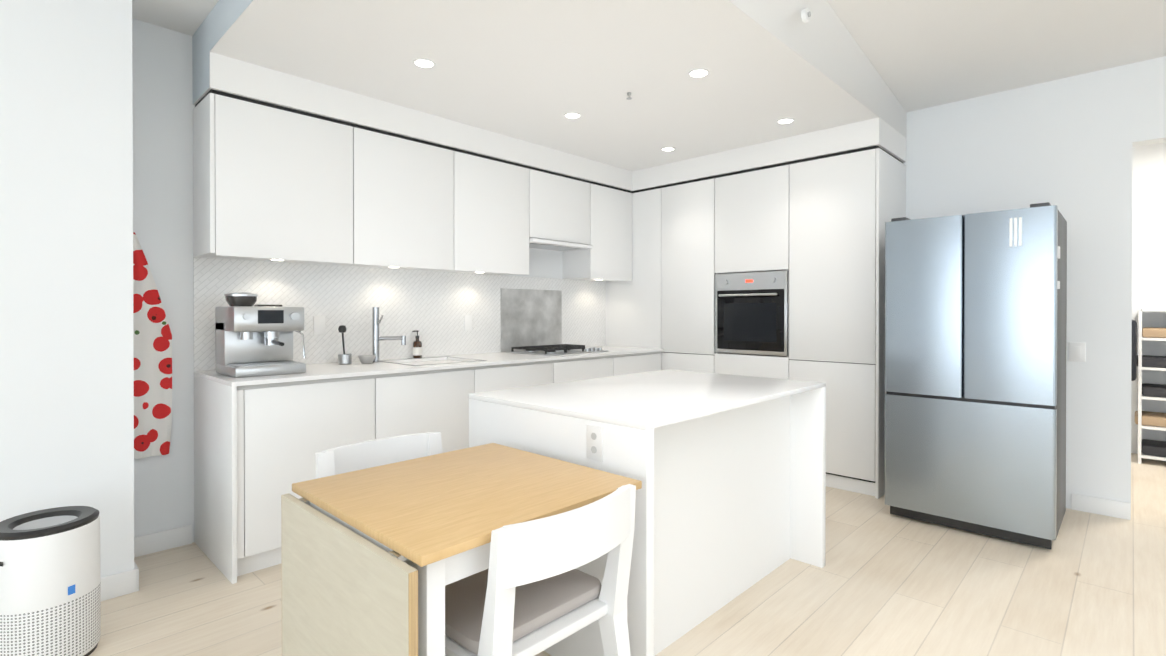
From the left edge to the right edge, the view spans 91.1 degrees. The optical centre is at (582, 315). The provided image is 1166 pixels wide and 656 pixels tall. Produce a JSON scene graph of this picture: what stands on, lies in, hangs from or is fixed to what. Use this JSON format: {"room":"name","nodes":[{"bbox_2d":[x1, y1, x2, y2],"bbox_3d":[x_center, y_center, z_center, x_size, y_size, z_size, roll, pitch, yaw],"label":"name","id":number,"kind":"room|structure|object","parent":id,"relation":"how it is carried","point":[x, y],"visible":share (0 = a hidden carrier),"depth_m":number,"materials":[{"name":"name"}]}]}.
{"room":"kitchen","nodes":[
{"label":"kitchen","id":0,"kind":"room"},
{"bbox_2d":[0,0,133,576],"bbox_3d":[-3.771,-0.128,1.003,0.447,2.720,4.675,0,0,44],"label":"wall","id":1,"kind":"structure","parent":0,"point":[66,290],"depth_m":2.38,"materials":[{"name":"white paint"}]},
{"bbox_2d":[101,525,191,600],"bbox_3d":[-3.660,1.181,1.116,0.464,0.100,4.983,0,0,44],"label":"baseboard","id":2,"kind":"structure","parent":1,"relation":"attached to","point":[119,584],"depth_m":2.90,"materials":[{"name":"white paint"}]},
{"bbox_2d":[132,18,591,542],"bbox_3d":[-2.458,-0.137,2.843,0.200,2.720,9.150,0,0,44],"label":"wall","id":3,"kind":"structure","parent":0,"point":[163,106],"depth_m":3.00,"materials":[{"name":"white paint"}]},
{"bbox_2d":[133,232,171,458],"bbox_3d":[-2.223,0.150,2.918,0.031,1.146,0.209,0,0,44],"label":"ironing board","id":4,"kind":"object","parent":3,"relation":"hanging from","point":[152,345],"visible":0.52,"depth_m":2.93,"materials":[{"name":"fabric"}]},
{"bbox_2d":[193,89,356,268],"bbox_3d":[-1.718,-0.722,3.218,0.337,0.817,0.729,0,0,44],"label":"upper cabinet","id":5,"kind":"object","parent":3,"relation":"attached to","point":[331,225],"depth_m":3.05,"materials":[{"name":"white laminate"}]},
{"bbox_2d":[337,125,456,272],"bbox_3d":[-1.230,-0.725,3.727,0.337,0.817,0.698,0,0,44],"label":"upper cabinet","id":6,"kind":"object","parent":3,"relation":"attached to","point":[407,186],"depth_m":3.61,"materials":[{"name":"white laminate"}]},
{"bbox_2d":[453,149,532,276],"bbox_3d":[-0.759,-0.727,4.218,0.337,0.817,0.678,0,0,44],"label":"upper cabinet","id":7,"kind":"object","parent":3,"relation":"attached to","point":[495,196],"depth_m":4.11,"materials":[{"name":"white paint"}]},
{"bbox_2d":[533,167,592,248],"bbox_3d":[-0.293,-0.867,4.703,0.337,0.542,0.684,0,0,44],"label":"upper cabinet","id":8,"kind":"object","parent":3,"relation":"attached to","point":[562,204],"depth_m":4.59,"materials":[{"name":"white laminate"}]},
{"bbox_2d":[529,238,592,251],"bbox_3d":[-0.281,-0.576,4.692,0.372,0.038,0.668,0,0,44],"label":"range hood","id":9,"kind":"object","parent":8,"relation":"attached to","point":[553,244],"depth_m":4.65,"materials":[{"name":"white metal"}]},
{"bbox_2d":[561,182,632,280],"bbox_3d":[0.133,-0.731,5.148,0.337,0.817,0.563,0,0,44],"label":"upper cabinet","id":10,"kind":"object","parent":3,"relation":"attached to","point":[610,256],"depth_m":5.01,"materials":[{"name":"white paint"}]},
{"bbox_2d":[192,0,906,170],"bbox_3d":[0.267,-1.316,3.543,2.748,0.366,3.954,0,0,44],"label":"ceiling","id":11,"kind":"structure","parent":0,"point":[533,71],"depth_m":3.01,"materials":[{"name":"white paint"}]},
{"bbox_2d":[413,58,435,68],"bbox_3d":[-0.823,-1.305,2.967,0.115,0.005,0.115,0,0,-1],"label":"recessed light","id":12,"kind":"object","parent":11,"relation":"in","point":[425,63],"depth_m":2.97,"materials":[{"name":"white paint"}]},
{"bbox_2d":[193,52,905,190],"bbox_3d":[0.151,-1.222,3.655,2.427,0.176,3.952,0,0,44],"label":"soffit","id":13,"kind":"object","parent":11,"relation":"attached to","point":[229,75],"visible":0.71,"depth_m":3.93,"materials":[{"name":"white paint"}]},
{"bbox_2d":[564,112,580,118],"bbox_3d":[-0.068,-1.309,3.753,0.115,0.005,0.115,0,0,-1],"label":"recessed light","id":14,"kind":"object","parent":11,"relation":"in","point":[571,115],"depth_m":3.75,"materials":[{"name":"white paint"}]},
{"bbox_2d":[626,92,631,99],"bbox_3d":[0.272,-1.292,3.372,0.032,0.034,0.032,0,0,44],"label":"sprinkler","id":15,"kind":"object","parent":11,"relation":"attached to","point":[629,95],"visible":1,"depth_m":3.37,"materials":[{"name":"silver metal"}]},
{"bbox_2d":[661,147,674,151],"bbox_3d":[0.672,-1.312,4.526,0.115,0.005,0.115,0,0,-1],"label":"recessed light","id":16,"kind":"object","parent":11,"relation":"in","point":[666,149],"depth_m":4.53,"materials":[{"name":"white paint"}]},
{"bbox_2d":[688,68,709,77],"bbox_3d":[0.624,-1.305,3.089,0.115,0.005,0.115,0,0,-1],"label":"recessed light","id":17,"kind":"object","parent":11,"relation":"in","point":[700,72],"depth_m":3.09,"materials":[{"name":"white paint"}]},
{"bbox_2d":[776,118,794,123],"bbox_3d":[1.365,-1.309,3.861,0.115,0.005,0.115,0,0,-1],"label":"recessed light","id":18,"kind":"object","parent":11,"relation":"in","point":[785,120],"depth_m":3.86,"materials":[{"name":"white paint"}]},
{"bbox_2d":[801,8,810,22],"bbox_3d":[1.049,-1.406,2.681,0.030,0.060,0.060,0,0,44],"label":"ceiling detector","id":19,"kind":"object","parent":11,"relation":"attached to","point":[805,14],"visible":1,"depth_m":2.67,"materials":[{"name":"white paint"}]},
{"bbox_2d":[89,453,1165,655],"bbox_3d":[1.438,1.281,1.226,8.270,0.100,12.200,0,0,44],"label":"floor","id":20,"kind":"structure","parent":0,"point":[883,581],"depth_m":2.47,"materials":[{"name":"brown wood"}]},
{"bbox_2d":[0,506,100,655],"bbox_3d":[-1.921,0.977,2.050,0.296,0.500,0.296,0,0,44],"label":"air purifier","id":21,"kind":"object","parent":20,"relation":"on","point":[50,591],"visible":1,"depth_m":1.96,"materials":[{"name":"white plastic"}]},
{"bbox_2d":[194,373,380,583],"bbox_3d":[-1.602,0.772,3.093,0.687,0.899,0.699,0,0,44],"label":"base cabinet","id":22,"kind":"object","parent":20,"relation":"on","point":[253,440],"depth_m":2.78,"materials":[{"name":"white paint"}]},
{"bbox_2d":[194,345,664,384],"bbox_3d":[-0.694,0.317,4.038,0.687,0.042,3.324,0,0,44],"label":"countertop","id":23,"kind":"structure","parent":22,"relation":"on","point":[468,360],"depth_m":3.54,"materials":[{"name":"white stone"}]},
{"bbox_2d":[215,293,305,377],"bbox_3d":[-1.663,0.093,2.993,0.401,0.418,0.355,0,0,44],"label":"coffee machine","id":24,"kind":"object","parent":23,"relation":"on","point":[251,340],"visible":1,"depth_m":2.93,"materials":[{"name":"silver metal"}]},
{"bbox_2d":[338,325,351,363],"bbox_3d":[-1.464,0.179,3.519,0.080,0.240,0.080,0,0,44],"label":"dish brush","id":25,"kind":"object","parent":23,"relation":"on","point":[343,358],"visible":1,"depth_m":3.50,"materials":[{"name":"silver metal"}]},
{"bbox_2d":[358,355,375,363],"bbox_3d":[-1.344,0.274,3.558,0.104,0.050,0.104,0,0,44],"label":"bowl","id":26,"kind":"object","parent":23,"relation":"on","point":[366,359],"visible":1,"depth_m":3.53,"materials":[{"name":"white ceramic"}]},
{"bbox_2d":[372,307,405,362],"bbox_3d":[-1.240,0.124,3.676,0.122,0.350,0.213,0,0,44],"label":"faucet","id":27,"kind":"object","parent":23,"relation":"on","point":[376,338],"visible":0.94,"depth_m":3.63,"materials":[{"name":"silver metal"}]},
{"bbox_2d":[412,330,421,357],"bbox_3d":[-1.153,0.201,3.982,0.063,0.192,0.066,0,0,44],"label":"soap bottle","id":28,"kind":"object","parent":23,"relation":"on","point":[417,348],"visible":0.94,"depth_m":3.96,"materials":[{"name":"brown glass"}]},
{"bbox_2d":[507,344,607,355],"bbox_3d":[-0.199,0.273,4.593,0.500,0.043,0.650,0,0,44],"label":"gas cooktop","id":29,"kind":"object","parent":23,"relation":"in","point":[557,349],"visible":1,"depth_m":4.50,"materials":[{"name":"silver metal"}]},
{"bbox_2d":[315,432,441,478],"bbox_3d":[-0.576,0.845,1.950,0.541,0.765,0.492,0,0,44],"label":"chair","id":30,"kind":"object","parent":20,"relation":"on","point":[359,456],"visible":0.17,"depth_m":2.11,"materials":[{"name":"white plastic"}]},
{"bbox_2d":[381,357,476,452],"bbox_3d":[-1.145,0.770,3.584,0.667,0.899,0.658,0,0,44],"label":"base cabinet","id":31,"kind":"object","parent":20,"relation":"on","point":[437,400],"depth_m":3.37,"materials":[{"name":"white paint"}]},
{"bbox_2d":[281,443,641,655],"bbox_3d":[-0.342,0.856,1.651,0.710,0.745,0.747,0,0,44],"label":"table","id":32,"kind":"object","parent":20,"relation":"on","point":[376,560],"visible":0.92,"depth_m":1.43,"materials":[{"name":"brown wood"}]},
{"bbox_2d":[429,357,556,392],"bbox_3d":[-0.685,0.768,4.064,0.667,0.899,0.688,0,0,44],"label":"base cabinet","id":33,"kind":"object","parent":20,"relation":"on","point":[489,377],"depth_m":3.84,"materials":[{"name":"white paint"}]},
{"bbox_2d":[445,484,635,655],"bbox_3d":[-0.185,0.847,1.561,0.541,0.765,0.492,0,0,44],"label":"chair","id":34,"kind":"object","parent":20,"relation":"on","point":[531,590],"visible":0.77,"depth_m":1.41,"materials":[{"name":"white wood"}]},
{"bbox_2d":[557,357,616,382],"bbox_3d":[-0.225,0.765,4.544,0.667,0.899,0.658,0,0,44],"label":"base cabinet","id":35,"kind":"object","parent":20,"relation":"on","point":[581,368],"depth_m":4.32,"materials":[{"name":"white laminate"}]},
{"bbox_2d":[601,186,660,348],"bbox_3d":[0.665,0.034,5.472,0.661,2.352,0.627,0,0,44],"label":"cabinet side panel","id":36,"kind":"object","parent":20,"relation":"on","point":[630,310],"depth_m":5.17,"materials":[{"name":"white laminate"}]},
{"bbox_2d":[617,353,660,374],"bbox_3d":[0.224,0.763,5.011,0.667,0.899,0.653,0,0,44],"label":"base cabinet","id":37,"kind":"object","parent":20,"relation":"on","point":[628,363],"depth_m":4.77,"materials":[{"name":"white paint"}]},
{"bbox_2d":[469,369,825,655],"bbox_3d":[0.349,0.777,2.602,0.940,0.895,1.438,0,0,44],"label":"kitchen island","id":38,"kind":"object","parent":20,"relation":"on","point":[728,471],"visible":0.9,"depth_m":2.30,"materials":[{"name":"white stone"}]},
{"bbox_2d":[661,176,719,372],"bbox_3d":[1.092,0.036,5.063,0.538,2.352,0.627,0,0,44],"label":"tall cabinet","id":39,"kind":"object","parent":20,"relation":"on","point":[687,279],"depth_m":4.83,"materials":[{"name":"white laminate"}]},
{"bbox_2d":[713,353,784,378],"bbox_3d":[1.508,0.762,4.667,0.624,0.905,0.627,0,0,44],"label":"base cabinet","id":40,"kind":"object","parent":20,"relation":"on","point":[754,365],"depth_m":4.44,"materials":[{"name":"white paint"}]},
{"bbox_2d":[785,145,905,498],"bbox_3d":[1.954,0.040,4.235,0.620,2.352,0.627,0,0,44],"label":"tall cabinet","id":41,"kind":"object","parent":20,"relation":"on","point":[838,206],"depth_m":3.96,"materials":[{"name":"white laminate"}]},
{"bbox_2d":[715,270,788,355],"bbox_3d":[1.470,-0.017,4.623,0.605,0.633,0.624,0,0,44],"label":"oven","id":42,"kind":"object","parent":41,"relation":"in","point":[751,312],"visible":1,"depth_m":4.41,"materials":[{"name":"black glass"}]},
{"bbox_2d":[885,202,1066,548],"bbox_3d":[2.347,0.320,3.423,0.804,1.802,0.703,0,0,44],"label":"fridge","id":43,"kind":"object","parent":20,"relation":"on","point":[975,363],"visible":1,"depth_m":3.14,"materials":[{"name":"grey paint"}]},
{"bbox_2d":[1135,308,1165,463],"bbox_3d":[5.062,0.581,4.487,1.060,1.270,0.430,0,0,44],"label":"shoe shelf","id":44,"kind":"object","parent":20,"relation":"on","point":[1152,449],"visible":0.92,"depth_m":4.67,"materials":[{"name":"white plastic"}]},
{"bbox_2d":[132,0,1165,111],"bbox_3d":[1.440,-1.548,1.071,8.470,0.120,12.400,0,0,44],"label":"ceiling","id":45,"kind":"structure","parent":0,"point":[921,54],"depth_m":3.09,"materials":[{"name":"white paint"}]},
{"bbox_2d":[903,56,1165,508],"bbox_3d":[3.567,-0.139,3.222,7.970,2.720,0.140,0,0,44],"label":"wall","id":46,"kind":"structure","parent":0,"point":[1065,145],"depth_m":3.57,"materials":[{"name":"white paint"}]},
{"bbox_2d":[713,163,784,276],"bbox_3d":[1.508,-0.739,4.659,0.624,0.797,0.627,0,0,44],"label":"upper cabinet","id":47,"kind":"object","parent":46,"relation":"attached to","point":[749,205],"depth_m":4.43,"materials":[{"name":"white laminate"}]},
{"bbox_2d":[1069,342,1085,361],"bbox_3d":[3.090,0.230,3.578,0.080,0.120,0.010,0,0,44],"label":"light switch","id":48,"kind":"object","parent":46,"relation":"attached to","point":[1077,351],"visible":1,"depth_m":3.57,"materials":[{"name":"white plastic"}]},
{"bbox_2d":[1071,493,1130,519],"bbox_3d":[4.730,1.177,2.006,4.600,0.100,0.014,0,0,44],"label":"baseboard","id":49,"kind":"structure","parent":46,"relation":"attached to","point":[1105,507],"depth_m":3.50,"materials":[{"name":"white paint"}]},
{"bbox_2d":[1131,142,1165,453],"bbox_3d":[5.425,-0.145,4.530,3.900,2.720,0.100,0,0,44],"label":"wall","id":50,"kind":"structure","parent":0,"point":[1148,226],"depth_m":4.95,"materials":[{"name":"white paint"}]},
{"bbox_2d":[1131,320,1136,380],"bbox_3d":[4.417,0.284,4.709,0.200,0.500,0.100,0,0,44],"label":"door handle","id":51,"kind":"object","parent":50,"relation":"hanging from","point":[1134,355],"visible":0.08,"depth_m":4.61,"materials":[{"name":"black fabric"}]}
]}

